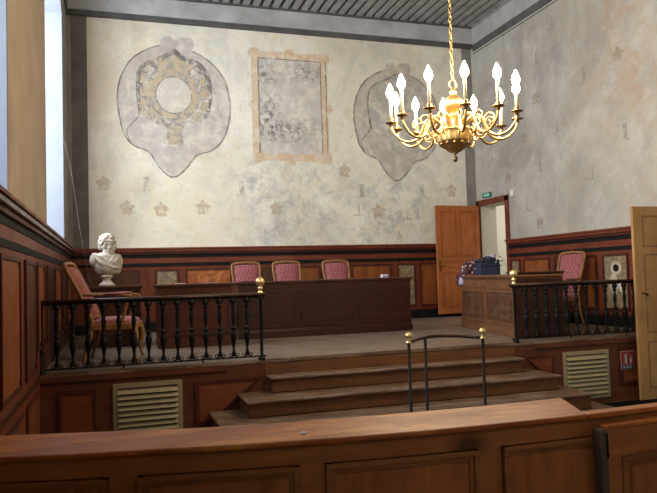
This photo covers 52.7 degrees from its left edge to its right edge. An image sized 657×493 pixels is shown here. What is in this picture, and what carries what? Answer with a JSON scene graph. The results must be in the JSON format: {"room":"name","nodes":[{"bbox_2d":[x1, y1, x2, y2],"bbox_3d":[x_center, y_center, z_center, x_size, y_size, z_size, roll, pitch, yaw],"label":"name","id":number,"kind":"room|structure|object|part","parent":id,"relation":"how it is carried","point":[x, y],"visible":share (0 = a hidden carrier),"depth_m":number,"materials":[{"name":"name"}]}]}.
{"room":"courtroom","nodes":[
{"label":"courtroom","id":0,"kind":"room"},
{"bbox_2d":[0,0,75,435],"bbox_3d":[-2.543,-1.761,4.008,0.980,7.730,16.990,-1,-3,-18],"label":"wall","id":1,"kind":"structure","parent":0,"point":[35,245],"depth_m":6.45,"materials":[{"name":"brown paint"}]},
{"bbox_3d":[-2.429,0.617,5.076,0.022,1.090,1.000,-1,-3,-18],"label":"panel","id":2,"kind":"part","parent":1,"relation":"part of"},
{"bbox_3d":[-2.473,1.714,5.265,0.022,0.640,0.900,-1,-3,-18],"label":"panel","id":3,"kind":"part","parent":1,"relation":"part of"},
{"bbox_3d":[-2.810,0.682,6.265,0.022,1.090,0.800,-1,-3,-18],"label":"panel","id":4,"kind":"part","parent":1,"relation":"part of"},
{"bbox_3d":[-2.808,1.771,6.311,0.022,0.640,0.900,-1,-3,-18],"label":"panel","id":5,"kind":"part","parent":1,"relation":"part of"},
{"bbox_3d":[-3.155,-0.151,7.378,0.130,0.125,9.940,-1,-3,-18],"label":"cap rail","id":6,"kind":"part","parent":1,"relation":"part of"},
{"bbox_3d":[-3.087,0.639,7.125,0.022,0.910,0.700,-1,-3,-18],"label":"panel","id":7,"kind":"part","parent":1,"relation":"part of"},
{"bbox_3d":[-3.422,0.697,8.171,0.022,0.910,0.900,-1,-3,-18],"label":"panel","id":8,"kind":"part","parent":1,"relation":"part of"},
{"bbox_3d":[-3.859,1.387,9.513,0.050,0.200,5.290,-1,-3,-18],"label":"skirting","id":9,"kind":"part","parent":1,"relation":"part of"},
{"bbox_3d":[-3.757,0.754,9.217,0.022,0.910,0.900,-1,-3,-18],"label":"panel","id":10,"kind":"part","parent":1,"relation":"part of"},
{"bbox_3d":[-4.123,0.817,10.359,0.022,0.910,0.900,-1,-3,-18],"label":"panel","id":11,"kind":"part","parent":1,"relation":"part of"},
{"bbox_3d":[-4.458,0.874,11.405,0.022,0.910,0.900,-1,-3,-18],"label":"panel","id":12,"kind":"part","parent":1,"relation":"part of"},
{"bbox_2d":[66,0,476,335],"bbox_3d":[-1.025,-1.375,13.527,9.780,7.730,0.570,-1,-3,-18],"label":"wall","id":13,"kind":"structure","parent":0,"point":[205,137],"depth_m":13.28,"materials":[{"name":"paint"}]},
{"bbox_3d":[-4.000,0.900,12.285,0.970,0.910,0.022,-1,-3,-18],"label":"panel","id":14,"kind":"part","parent":13,"relation":"part of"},
{"bbox_3d":[-3.063,0.886,12.586,0.440,0.910,0.022,-1,-3,-18],"label":"panel","id":15,"kind":"part","parent":13,"relation":"part of","materials":[{"name":"grey paint"}]},
{"bbox_3d":[-2.306,0.875,12.829,0.890,0.910,0.022,-1,-3,-18],"label":"panel","id":16,"kind":"part","parent":13,"relation":"part of","materials":[{"name":"orange paint"}]},
{"bbox_3d":[-0.690,0.047,13.367,8.480,0.125,0.130,-1,-3,-18],"label":"cap rail","id":17,"kind":"part","parent":13,"relation":"part of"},
{"bbox_3d":[-0.660,1.465,13.341,8.480,0.200,0.050,-1,-3,-18],"label":"skirting","id":18,"kind":"part","parent":13,"relation":"part of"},
{"bbox_3d":[-1.206,0.858,13.182,0.300,0.910,0.022,-1,-3,-18],"label":"panel","id":19,"kind":"part","parent":13,"relation":"part of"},
{"bbox_3d":[-0.766,-2.858,13.565,1.780,2.400,0.004,-1,-3,-18],"label":"painted frame","id":20,"kind":"part","parent":13,"relation":"part of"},
{"bbox_3d":[-0.530,0.848,13.399,0.800,0.910,0.022,-1,-3,-18],"label":"panel","id":21,"kind":"part","parent":13,"relation":"part of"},
{"bbox_3d":[0.907,0.826,13.861,0.900,0.910,0.022,-1,-3,-18],"label":"panel","id":22,"kind":"part","parent":13,"relation":"part of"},
{"bbox_3d":[1.669,0.814,14.106,0.420,0.910,0.022,-1,-3,-18],"label":"panel","id":23,"kind":"part","parent":13,"relation":"part of","materials":[{"name":"grey paint"}]},
{"bbox_3d":[2.183,0.806,14.271,0.460,0.910,0.022,-1,-3,-18],"label":"panel","id":24,"kind":"part","parent":13,"relation":"part of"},
{"bbox_2d":[203,0,507,26],"bbox_3d":[1.492,-5.384,5.499,9.780,0.240,17.790,-1,-3,-18],"label":"ceiling","id":25,"kind":"structure","parent":0,"point":[463,12],"depth_m":13.64,"materials":[{"name":"grey paint"}]},
{"bbox_2d":[385,0,523,161],"bbox_3d":[1.245,-3.031,6.929,1.399,4.333,1.399,-1,-3,-18],"label":"chandelier","id":26,"kind":"object","parent":25,"relation":"hanging from","point":[455,137],"visible":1,"depth_m":6.72,"materials":[{"name":"gold metal"}]},
{"bbox_3d":[0.637,-1.611,6.878,0.082,0.160,0.080,-2,-3,1],"label":"bulb","id":27,"kind":"part","parent":26,"relation":"part of","materials":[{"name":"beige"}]},
{"bbox_2d":[389,98,391,117],"bbox_3d":[0.643,-1.424,6.870,0.033,0.235,0.032,-2,-3,1],"label":"candle","id":28,"kind":"object","parent":26,"relation":"on","point":[390,99],"depth_m":6.86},
{"bbox_3d":[0.731,-1.600,7.201,0.082,0.160,0.080,-3,-3,31],"label":"bulb","id":29,"kind":"part","parent":26,"relation":"part of","materials":[{"name":"beige"}]},
{"bbox_2d":[395,106,397,124],"bbox_3d":[0.737,-1.412,7.192,0.033,0.235,0.032,-3,-3,31],"label":"candle","id":30,"kind":"object","parent":26,"relation":"on","point":[396,107],"depth_m":7.18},
{"bbox_3d":[0.718,-1.629,6.552,0.082,0.160,0.080,0,-3,-29],"label":"bulb","id":31,"kind":"part","parent":26,"relation":"part of","materials":[{"name":"beige"}]},
{"bbox_2d":[400,89,403,109],"bbox_3d":[0.723,-1.441,6.543,0.033,0.235,0.032,0,-3,-29],"label":"candle","id":32,"kind":"object","parent":26,"relation":"on","point":[401,90],"depth_m":6.53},
{"bbox_3d":[0.974,-1.596,7.434,0.080,0.160,0.082,0,-3,-29],"label":"bulb","id":33,"kind":"part","parent":26,"relation":"part of","materials":[{"name":"beige"}]},
{"bbox_2d":[414,110,417,126],"bbox_3d":[0.980,-1.409,7.425,0.032,0.235,0.033,0,-3,-29],"label":"candle","id":34,"kind":"object","parent":26,"relation":"on","point":[415,111],"depth_m":7.41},
{"bbox_3d":[0.926,-1.199,6.854,0.576,0.264,0.036,-2,-3,1],"label":"arm","id":35,"kind":"part","parent":26,"relation":"part of","materials":[{"name":"gold metal"}]},
{"bbox_3d":[0.980,-1.192,7.039,0.576,0.264,0.036,-3,-3,31],"label":"arm","id":36,"kind":"part","parent":26,"relation":"part of","materials":[{"name":"gold metal"}]},
{"bbox_3d":[0.973,-1.209,6.666,0.576,0.264,0.036,0,-3,-29],"label":"arm","id":37,"kind":"part","parent":26,"relation":"part of","materials":[{"name":"gold metal"}]},
{"bbox_3d":[1.120,-1.191,7.173,0.036,0.264,0.576,0,-3,-29],"label":"arm","id":38,"kind":"part","parent":26,"relation":"part of","materials":[{"name":"gold metal"}]},
{"bbox_3d":[0.950,-1.647,6.309,0.080,0.160,0.082,-3,-3,31],"label":"bulb","id":39,"kind":"part","parent":26,"relation":"part of","materials":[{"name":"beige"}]},
{"bbox_2d":[427,81,430,102],"bbox_3d":[0.956,-1.459,6.301,0.032,0.235,0.033,-3,-3,31],"label":"candle","id":40,"kind":"object","parent":26,"relation":"on","point":[428,82],"depth_m":6.29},
{"bbox_3d":[1.106,-1.219,6.527,0.036,0.264,0.576,-3,-3,31],"label":"arm","id":41,"kind":"part","parent":26,"relation":"part of","materials":[{"name":"gold metal"}]},
{"bbox_3d":[1.301,-1.602,7.514,0.080,0.160,0.082,-2,-3,1],"label":"bulb","id":42,"kind":"part","parent":26,"relation":"part of","materials":[{"name":"beige"}]},
{"bbox_3d":[1.233,-3.456,6.948,0.033,3.494,0.033,-3,-3,27],"label":"chain","id":43,"kind":"part","parent":26,"relation":"part of","materials":[{"name":"gold metal"}]},
{"bbox_3d":[1.293,-1.422,6.856,0.200,0.440,0.200,-1,-3,-18],"label":"stem","id":44,"kind":"part","parent":26,"relation":"part of","materials":[{"name":"gold metal"}]},
{"bbox_2d":[437,125,472,152],"bbox_3d":[1.303,-1.092,6.841,0.376,0.260,0.376,-1,-3,-18],"label":"basin","id":45,"kind":"object","parent":26,"relation":"in","point":[451,141],"depth_m":6.72,"materials":[{"name":"gold metal"}]},
{"bbox_3d":[1.292,-1.227,6.473,0.036,0.264,0.576,-2,-3,1],"label":"arm","id":46,"kind":"part","parent":26,"relation":"part of","materials":[{"name":"gold metal"}]},
{"bbox_3d":[1.273,-1.660,6.216,0.080,0.160,0.082,-2,-3,1],"label":"bulb","id":47,"kind":"part","parent":26,"relation":"part of","materials":[{"name":"beige"}]},
{"bbox_2d":[463,77,466,98],"bbox_3d":[1.279,-1.473,6.208,0.032,0.235,0.033,-2,-3,1],"label":"candle","id":48,"kind":"object","parent":26,"relation":"on","point":[464,78],"depth_m":6.19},
{"bbox_3d":[1.493,-1.202,7.165,0.036,0.264,0.576,-3,-3,31],"label":"arm","id":49,"kind":"part","parent":26,"relation":"part of","materials":[{"name":"gold metal"}]},
{"bbox_3d":[1.623,-1.616,7.421,0.080,0.160,0.082,-3,-3,31],"label":"bulb","id":50,"kind":"part","parent":26,"relation":"part of","materials":[{"name":"beige"}]},
{"bbox_3d":[1.479,-1.231,6.520,0.036,0.264,0.576,0,-3,-29],"label":"arm","id":51,"kind":"part","parent":26,"relation":"part of","materials":[{"name":"gold metal"}]},
{"bbox_3d":[1.626,-1.212,7.026,0.576,0.264,0.036,0,-3,-29],"label":"arm","id":52,"kind":"part","parent":26,"relation":"part of","materials":[{"name":"gold metal"}]},
{"bbox_3d":[1.619,-1.229,6.654,0.576,0.264,0.036,-3,-3,31],"label":"arm","id":53,"kind":"part","parent":26,"relation":"part of","materials":[{"name":"gold metal"}]},
{"bbox_3d":[1.672,-1.222,6.839,0.576,0.264,0.036,-2,-3,1],"label":"arm","id":54,"kind":"part","parent":26,"relation":"part of","materials":[{"name":"gold metal"}]},
{"bbox_3d":[1.600,-1.666,6.297,0.080,0.160,0.082,0,-3,-29],"label":"bulb","id":55,"kind":"part","parent":26,"relation":"part of","materials":[{"name":"beige"}]},
{"bbox_2d":[496,78,499,100],"bbox_3d":[1.605,-1.479,6.288,0.032,0.235,0.033,0,-3,-29],"label":"candle","id":56,"kind":"object","parent":26,"relation":"on","point":[497,79],"depth_m":6.28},
{"bbox_2d":[499,102,502,121],"bbox_3d":[1.862,-1.447,7.170,0.033,0.235,0.032,0,-3,-29],"label":"candle","id":57,"kind":"object","parent":26,"relation":"on","point":[500,114],"depth_m":7.16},
{"bbox_3d":[1.856,-1.634,7.179,0.082,0.160,0.080,0,-3,-29],"label":"bulb","id":58,"kind":"part","parent":26,"relation":"part of","materials":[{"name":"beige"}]},
{"bbox_3d":[1.843,-1.663,6.530,0.082,0.160,0.080,-3,-3,31],"label":"bulb","id":59,"kind":"part","parent":26,"relation":"part of","materials":[{"name":"beige"}]},
{"bbox_2d":[514,85,518,105],"bbox_3d":[1.848,-1.476,6.521,0.033,0.235,0.032,-3,-3,31],"label":"candle","id":60,"kind":"object","parent":26,"relation":"on","point":[515,86],"depth_m":6.51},
{"bbox_2d":[496,205,506,274],"bbox_3d":[4.810,-0.113,15.059,2.230,3.500,3.700,-1,-3,-18],"label":"wall","id":61,"kind":"structure","parent":0,"point":[500,210],"depth_m":16.77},
{"bbox_2d":[471,0,656,327],"bbox_3d":[6.001,-1.891,6.753,0.530,7.730,16.990,-1,-3,-18],"label":"wall","id":62,"kind":"structure","parent":0,"point":[582,152],"depth_m":11.59,"materials":[{"name":"grey paint"}]},
{"bbox_2d":[482,192,491,197],"bbox_3d":[3.419,-1.111,14.321,0.036,0.110,0.340,-1,-3,-18],"label":"exit sign","id":63,"kind":"object","parent":62,"relation":"attached to","point":[488,194],"visible":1,"depth_m":14.30,"materials":[{"name":"teal"}]},
{"bbox_2d":[476,194,510,271],"bbox_3d":[3.706,0.215,14.151,0.435,2.510,1.240,-1,-3,-18],"label":"door","id":64,"kind":"structure","parent":62,"relation":"in","point":[488,224],"depth_m":14.63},
{"bbox_2d":[435,205,480,313],"bbox_3d":[2.826,0.273,14.302,1.090,2.320,0.094,-1,-3,-22],"label":"door leaf","id":65,"kind":"structure","parent":64,"relation":"attached to","point":[456,227],"depth_m":14.25,"materials":[{"name":"brown wood"}]},
{"bbox_3d":[2.824,0.263,14.306,0.870,2.060,0.006,-1,-3,-22],"label":"moulding","id":66,"kind":"part","parent":65,"relation":"part of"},
{"bbox_3d":[3.760,0.715,13.278,0.022,0.910,0.320,-1,-3,-18],"label":"panel","id":67,"kind":"part","parent":62,"relation":"part of","materials":[{"name":"brown wood"}]},
{"bbox_3d":[3.970,0.678,12.622,0.022,0.910,0.820,-1,-3,-18],"label":"panel","id":68,"kind":"part","parent":62,"relation":"part of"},
{"bbox_3d":[4.180,0.643,11.966,0.022,0.910,0.280,-1,-3,-18],"label":"panel","id":69,"kind":"part","parent":62,"relation":"part of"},
{"bbox_3d":[4.368,-0.199,11.263,0.130,0.125,4.740,-1,-3,-18],"label":"cap rail","id":70,"kind":"part","parent":62,"relation":"part of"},
{"bbox_3d":[4.366,0.611,11.386,0.022,0.910,0.740,-1,-3,-18],"label":"panel","id":71,"kind":"part","parent":62,"relation":"part of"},
{"bbox_3d":[4.448,1.216,11.211,0.050,0.200,4.740,-1,-3,-18],"label":"skirting","id":72,"kind":"part","parent":62,"relation":"part of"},
{"bbox_3d":[4.608,0.569,10.630,0.022,0.910,0.570,-1,-3,-18],"label":"panel","id":73,"kind":"part","parent":62,"relation":"part of","materials":[{"name":"brown wood"}]},
{"bbox_2d":[630,206,656,399],"bbox_3d":[4.589,0.775,9.305,0.635,2.690,0.097,-1,-3,-18],"label":"door leaf","id":74,"kind":"structure","parent":62,"relation":"in","point":[643,219],"depth_m":9.27,"materials":[{"name":"brown wood"}]},
{"bbox_3d":[4.603,0.760,9.310,0.365,2.400,0.007,-1,-3,-18],"label":"moulding","id":75,"kind":"part","parent":74,"relation":"part of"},
{"bbox_3d":[2.511,1.942,2.512,9.880,0.100,12.050,-1,-3,-18],"label":"floor","id":76,"kind":"structure","parent":0,"visible":0},
{"bbox_2d":[0,398,656,492],"bbox_3d":[0.515,1.298,2.542,4.094,1.308,0.448,-1,-3,-10],"label":"barrier","id":77,"kind":"object","parent":76,"relation":"on","point":[537,446],"visible":0.95,"depth_m":2.32,"materials":[{"name":"brown wood"}]},
{"bbox_3d":[-1.050,1.198,2.132,0.685,0.862,0.036,-2,-3,-3],"label":"panel","id":78,"kind":"part","parent":77,"relation":"part of","materials":[{"name":"brown wood"}]},
{"bbox_3d":[-0.351,1.180,2.196,0.534,0.862,0.033,-1,-3,-7],"label":"panel","id":79,"kind":"part","parent":77,"relation":"part of","materials":[{"name":"brown wood"}]},
{"bbox_3d":[0.277,1.167,2.304,0.562,0.862,0.036,-1,-3,-13],"label":"panel","id":80,"kind":"part","parent":77,"relation":"part of","materials":[{"name":"brown wood"}]},
{"bbox_3d":[0.871,1.156,2.463,0.470,0.862,0.033,-1,-3,-17],"label":"panel","id":81,"kind":"part","parent":77,"relation":"part of","materials":[{"name":"brown wood"}]},
{"bbox_2d":[40,316,639,433],"bbox_3d":[0.166,1.879,10.791,8.480,0.912,5.360,-1,-3,-18],"label":"stage","id":82,"kind":"object","parent":76,"relation":"on","point":[71,400],"visible":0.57,"depth_m":8.16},
{"bbox_3d":[-2.676,1.817,7.077,0.380,0.570,0.018,-1,-3,-18],"label":"panel","id":83,"kind":"part","parent":82,"relation":"part of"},
{"bbox_2d":[62,262,144,362],"bbox_3d":[-2.746,0.782,8.145,0.876,1.211,0.664,-1,-3,-8],"label":"armchair","id":84,"kind":"object","parent":82,"relation":"on","point":[73,273],"visible":0.77,"depth_m":7.92,"materials":[{"name":"pink fabric"}]},
{"bbox_3d":[-3.002,0.574,8.121,0.374,0.782,0.577,-1,-3,-8],"label":"frame","id":85,"kind":"part","parent":84,"relation":"part of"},
{"bbox_3d":[-3.007,0.545,8.121,0.306,0.601,0.470,-1,-3,-8],"label":"backrest","id":86,"kind":"part","parent":84,"relation":"part of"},
{"bbox_3d":[-2.857,1.149,7.878,0.158,0.460,0.057,-1,-3,-8],"label":"leg","id":87,"kind":"part","parent":84,"relation":"part of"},
{"bbox_3d":[-2.919,1.171,8.337,0.158,0.460,0.057,-1,-3,-8],"label":"leg","id":88,"kind":"part","parent":84,"relation":"part of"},
{"bbox_3d":[-2.632,0.750,7.882,0.627,0.402,0.062,-2,-3,-3],"label":"arm","id":89,"kind":"part","parent":84,"relation":"part of"},
{"bbox_3d":[-2.707,0.777,8.431,0.627,0.402,0.062,-1,-3,-13],"label":"arm","id":90,"kind":"part","parent":84,"relation":"part of"},
{"bbox_3d":[-2.600,0.970,8.156,0.530,0.075,0.579,-1,-3,-8],"label":"seat frame","id":91,"kind":"part","parent":84,"relation":"part of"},
{"bbox_3d":[-2.607,0.902,8.159,0.520,0.090,0.558,-1,-3,-8],"label":"seat","id":92,"kind":"part","parent":84,"relation":"part of","materials":[{"name":"pink fabric"}]},
{"bbox_3d":[-2.312,1.147,7.924,0.099,0.437,0.066,-3,-3,26],"label":"leg","id":93,"kind":"part","parent":84,"relation":"part of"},
{"bbox_3d":[-2.382,1.172,8.438,0.099,0.437,0.066,1,-3,-42],"label":"leg","id":94,"kind":"part","parent":84,"relation":"part of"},
{"bbox_2d":[85,285,142,348],"bbox_3d":[-3.218,1.039,9.937,0.840,0.895,0.570,-1,-3,-18],"label":"table","id":95,"kind":"object","parent":82,"relation":"on","point":[126,335],"visible":0.42,"depth_m":9.71,"materials":[{"name":"brown wood"}]},
{"bbox_2d":[89,233,122,285],"bbox_3d":[-3.325,0.194,9.924,0.470,0.796,0.267,-1,-3,-11],"label":"bust","id":96,"kind":"object","parent":95,"relation":"on","point":[107,263],"visible":1,"depth_m":9.84,"materials":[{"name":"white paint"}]},
{"bbox_2d":[88,285,142,290],"bbox_3d":[-3.230,0.622,9.956,0.840,0.060,0.570,-1,-3,-18],"label":"countertop","id":97,"kind":"structure","parent":95,"relation":"on","point":[126,287],"depth_m":9.71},
{"bbox_3d":[-3.143,1.061,9.705,0.690,0.505,0.014,-1,-3,-18],"label":"panel","id":98,"kind":"part","parent":95,"relation":"part of","materials":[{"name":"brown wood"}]},
{"bbox_2d":[113,379,182,430],"bbox_3d":[-1.977,1.816,7.288,0.740,0.650,0.039,-1,-3,-18],"label":"ventilation grille","id":99,"kind":"object","parent":82,"relation":"attached to","point":[152,405],"visible":0.76,"depth_m":7.29,"materials":[{"name":"beige metal"}]},
{"bbox_2d":[40,277,265,373],"bbox_3d":[-1.915,0.877,7.409,2.469,1.001,0.118,-1,-3,-18],"label":"balustrade","id":100,"kind":"object","parent":82,"relation":"on","point":[72,303],"visible":1,"depth_m":7.37,"materials":[{"name":"black metal"}]},
{"bbox_3d":[-3.043,0.980,7.036,0.090,0.740,0.088,-1,-3,-18],"label":"post","id":101,"kind":"part","parent":100,"relation":"part of","materials":[{"name":"black metal"}]},
{"bbox_3d":[-1.917,0.578,7.419,2.450,0.045,0.072,-1,-3,-18],"label":"handrail","id":102,"kind":"part","parent":100,"relation":"part of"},
{"bbox_3d":[-0.787,0.946,7.761,0.090,0.740,0.088,-1,-3,-18],"label":"post","id":103,"kind":"part","parent":100,"relation":"part of","materials":[{"name":"black metal"}]},
{"bbox_2d":[153,282,233,348],"bbox_3d":[-1.963,0.989,9.658,1.100,0.895,0.670,-1,-3,-18],"label":"desk","id":104,"kind":"object","parent":82,"relation":"on","point":[196,288],"visible":0.82,"depth_m":9.38,"materials":[{"name":"brown wood"}]},
{"bbox_3d":[-2.459,1.032,9.513,0.014,0.505,0.500,-1,-3,-18],"label":"panel","id":105,"kind":"part","parent":104,"relation":"part of","materials":[{"name":"brown wood"}]},
{"bbox_2d":[153,282,233,288],"bbox_3d":[-1.976,0.572,9.677,1.100,0.060,0.670,-1,-3,-18],"label":"countertop","id":106,"kind":"structure","parent":104,"relation":"on","point":[228,284],"depth_m":9.38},
{"bbox_3d":[-1.873,1.008,9.379,0.950,0.505,0.014,-1,-3,-18],"label":"panel","id":107,"kind":"part","parent":104,"relation":"part of","materials":[{"name":"brown wood"}]},
{"bbox_3d":[-1.131,1.754,7.576,0.770,0.490,0.018,-1,-3,-18],"label":"panel","id":108,"kind":"part","parent":82,"relation":"part of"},
{"bbox_2d":[231,261,260,281],"bbox_3d":[-1.351,0.870,11.442,0.624,1.251,0.759,-1,-3,-18],"label":"armchair","id":109,"kind":"object","parent":82,"relation":"on","point":[241,272],"visible":0.24,"depth_m":11.71,"materials":[{"name":"pink fabric"}]},
{"bbox_2d":[272,260,301,280],"bbox_3d":[-0.646,0.860,11.668,0.624,1.251,0.759,-1,-3,-18],"label":"armchair","id":110,"kind":"object","parent":82,"relation":"on","point":[283,272],"visible":0.19,"depth_m":11.94,"materials":[{"name":"pink fabric"}]},
{"bbox_3d":[-0.730,0.609,11.917,0.442,0.601,0.211,-1,-3,-18],"label":"backrest","id":111,"kind":"part","parent":110,"relation":"part of","materials":[{"name":"pink fabric"}]},
{"bbox_2d":[232,277,412,339],"bbox_3d":[-0.092,0.994,10.994,3.000,0.895,0.670,-1,-3,-18],"label":"desk","id":112,"kind":"object","parent":82,"relation":"on","point":[290,308],"visible":0.8,"depth_m":10.70,"materials":[{"name":"brown wood"}]},
{"bbox_3d":[-1.492,1.050,10.558,0.014,0.505,0.500,-1,-3,-18],"label":"panel","id":113,"kind":"part","parent":112,"relation":"part of","materials":[{"name":"brown wood"}]},
{"bbox_3d":[-0.928,1.027,10.417,0.903,0.505,0.014,-1,-3,-18],"label":"panel","id":114,"kind":"part","parent":112,"relation":"part of","materials":[{"name":"brown wood"}]},
{"bbox_2d":[233,277,412,285],"bbox_3d":[-0.104,0.577,11.012,3.000,0.060,0.670,-1,-3,-18],"label":"countertop","id":115,"kind":"structure","parent":112,"relation":"on","point":[386,278],"depth_m":10.70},
{"bbox_3d":[-0.002,1.013,10.714,0.903,0.505,0.014,-1,-3,-18],"label":"panel","id":116,"kind":"part","parent":112,"relation":"part of","materials":[{"name":"brown wood"}]},
{"bbox_3d":[0.925,0.999,11.012,0.903,0.505,0.014,-1,-3,-18],"label":"panel","id":117,"kind":"part","parent":112,"relation":"part of","materials":[{"name":"brown wood"}]},
{"bbox_2d":[321,259,350,278],"bbox_3d":[0.248,0.846,11.956,0.624,1.251,0.759,-1,-3,-18],"label":"armchair","id":118,"kind":"object","parent":82,"relation":"on","point":[332,270],"visible":0.28,"depth_m":12.23,"materials":[{"name":"pink fabric"}]},
{"bbox_3d":[0.165,0.595,12.204,0.442,0.601,0.211,-1,-3,-18],"label":"backrest","id":119,"kind":"part","parent":118,"relation":"part of","materials":[{"name":"pink fabric"}]},
{"bbox_2d":[458,271,564,337],"bbox_3d":[2.798,0.866,10.409,0.790,0.925,2.330,-1,-3,-8],"label":"desk","id":120,"kind":"object","parent":82,"relation":"on","point":[487,300],"visible":0.81,"depth_m":9.53,"materials":[{"name":"brown wood"}]},
{"bbox_2d":[456,258,474,286],"bbox_3d":[2.429,0.458,11.493,0.421,0.500,0.370,-1,-3,-18],"label":"scarf","id":121,"kind":"object","parent":120,"relation":"hanging from","point":[468,268],"visible":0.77,"depth_m":11.38,"materials":[{"name":"fabric"}]},
{"bbox_3d":[2.375,0.957,10.917,0.014,0.495,1.052,-1,-3,-8],"label":"panel","id":122,"kind":"part","parent":120,"relation":"part of","materials":[{"name":"brown wood"}]},
{"bbox_2d":[473,254,506,274],"bbox_3d":[2.740,0.299,11.205,0.512,0.362,0.330,-1,-3,-6],"label":"bag","id":123,"kind":"object","parent":120,"relation":"on","point":[487,265],"visible":0.99,"depth_m":11.07,"materials":[{"name":"blue fabric"}]},
{"bbox_3d":[2.658,0.294,11.058,0.259,0.267,0.039,-1,-3,-10],"label":"handle","id":124,"kind":"part","parent":123,"relation":"part of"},
{"bbox_3d":[2.526,0.902,9.807,0.014,0.495,1.052,-1,-3,-8],"label":"panel","id":125,"kind":"part","parent":120,"relation":"part of","materials":[{"name":"brown wood"}]},
{"bbox_2d":[458,273,563,278],"bbox_3d":[2.776,0.474,10.429,0.770,0.060,2.324,-1,-3,-8],"label":"countertop","id":126,"kind":"structure","parent":120,"relation":"on","point":[505,276],"depth_m":9.34,"materials":[{"name":"brown wood"}]},
{"bbox_3d":[2.813,1.619,8.847,0.440,0.320,0.018,-1,-3,-18],"label":"panel","id":127,"kind":"part","parent":82,"relation":"part of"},
{"bbox_2d":[557,251,585,325],"bbox_3d":[3.862,0.698,11.051,0.759,1.251,0.631,0,-3,-32],"label":"armchair","id":128,"kind":"object","parent":82,"relation":"on","point":[572,264],"visible":0.48,"depth_m":11.08,"materials":[{"name":"pink fabric"}]},
{"bbox_3d":[3.799,0.801,11.004,0.520,0.090,0.531,0,-3,-32],"label":"seat","id":129,"kind":"part","parent":128,"relation":"part of","materials":[{"name":"pink fabric"}]},
{"bbox_3d":[4.066,0.433,11.194,0.211,0.601,0.447,0,-3,-32],"label":"backrest","id":130,"kind":"part","parent":128,"relation":"part of","materials":[{"name":"pink fabric"}]},
{"bbox_3d":[4.069,0.461,11.193,0.257,0.779,0.548,0,-3,-32],"label":"frame","id":131,"kind":"part","parent":128,"relation":"part of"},
{"bbox_3d":[3.797,0.868,10.999,0.530,0.075,0.550,0,-3,-32],"label":"seat frame","id":132,"kind":"part","parent":128,"relation":"part of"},
{"bbox_3d":[4.170,1.060,10.959,0.158,0.499,0.054,0,-3,-32],"label":"leg","id":133,"kind":"part","parent":128,"relation":"part of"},
{"bbox_2d":[508,270,635,341],"bbox_3d":[3.685,0.792,9.202,2.660,1.001,0.108,-1,-3,-18],"label":"balustrade","id":134,"kind":"object","parent":82,"relation":"on","point":[513,273],"visible":0.84,"depth_m":9.07,"materials":[{"name":"black metal"}]},
{"bbox_3d":[2.478,0.896,8.810,0.090,0.740,0.088,-1,-3,-18],"label":"post","id":135,"kind":"part","parent":134,"relation":"part of","materials":[{"name":"black metal"}]},
{"bbox_3d":[3.676,0.493,9.216,2.660,0.045,0.072,-1,-3,-18],"label":"handrail","id":136,"kind":"part","parent":134,"relation":"part of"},
{"bbox_2d":[562,349,610,397],"bbox_3d":[3.540,1.752,9.059,0.750,0.650,0.040,-1,-3,-18],"label":"ventilation grille","id":137,"kind":"object","parent":82,"relation":"attached to","point":[589,370],"visible":0.8,"depth_m":9.07,"materials":[{"name":"beige metal"}]},
{"bbox_2d":[620,351,633,369],"bbox_3d":[4.174,1.590,9.269,0.210,0.255,0.008,-1,-3,-18],"label":"fire sign","id":138,"kind":"object","parent":82,"relation":"attached to","point":[626,356],"visible":1,"depth_m":9.27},
{"bbox_3d":[4.405,1.654,9.355,0.740,0.520,0.018,-1,-3,-18],"label":"panel","id":139,"kind":"part","parent":82,"relation":"part of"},
{"bbox_2d":[209,356,614,426],"bbox_3d":[0.977,1.799,7.540,4.980,0.724,1.364,-1,-3,-18],"label":"staircase","id":140,"kind":"structure","parent":76,"relation":"on","point":[380,390],"depth_m":7.70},
{"bbox_2d":[405,328,486,411],"bbox_3d":[1.180,1.484,6.746,0.930,1.276,0.267,-1,-3,-18],"label":"handrail","id":141,"kind":"object","parent":76,"relation":"on","point":[482,331],"visible":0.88,"depth_m":6.78,"materials":[{"name":"black metal"}]},
{"bbox_3d":[0.812,1.541,6.537,0.100,1.165,0.100,-1,-3,-18],"label":"post","id":142,"kind":"part","parent":141,"relation":"part of","materials":[{"name":"black metal"}]},
{"bbox_3d":[1.008,1.536,6.775,0.100,1.186,0.100,-1,-3,-18],"label":"post","id":143,"kind":"part","parent":141,"relation":"part of","materials":[{"name":"black metal"}]},
{"bbox_3d":[1.158,0.936,6.788,0.850,0.058,0.231,-1,-3,-18],"label":"handrail","id":144,"kind":"part","parent":141,"relation":"part of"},
{"bbox_3d":[1.602,1.529,6.791,0.100,1.165,0.100,-1,-3,-18],"label":"post","id":145,"kind":"part","parent":141,"relation":"part of","materials":[{"name":"black metal"}]},
{"bbox_2d":[593,416,656,492],"bbox_3d":[1.347,1.296,2.569,0.700,1.264,0.060,-1,-3,-21],"label":"gate","id":146,"kind":"object","parent":76,"relation":"on","point":[625,451],"visible":1,"depth_m":2.50,"materials":[{"name":"brown wood"}]},
{"bbox_3d":[1.033,1.304,2.452,0.030,1.255,0.052,-1,-3,-21],"label":"post","id":147,"kind":"part","parent":146,"relation":"part of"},
{"bbox_3d":[1.341,0.672,2.608,0.669,0.014,0.048,-1,-3,-21],"label":"rail","id":148,"kind":"part","parent":146,"relation":"part of","materials":[{"name":"brown wood"}]},
{"bbox_3d":[1.358,1.298,2.569,0.520,1.020,0.028,-1,-3,-21],"label":"panel","id":149,"kind":"part","parent":146,"relation":"part of","materials":[{"name":"brown wood"}]},
{"bbox_2d":[600,399,656,406],"bbox_3d":[4.324,2.121,8.908,1.380,0.012,0.630,-1,-3,-18],"label":"floor mat","id":150,"kind":"object","parent":76,"relation":"on","point":[629,402],"visible":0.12,"depth_m":9.02,"materials":[{"name":"black rubber"}]}
]}

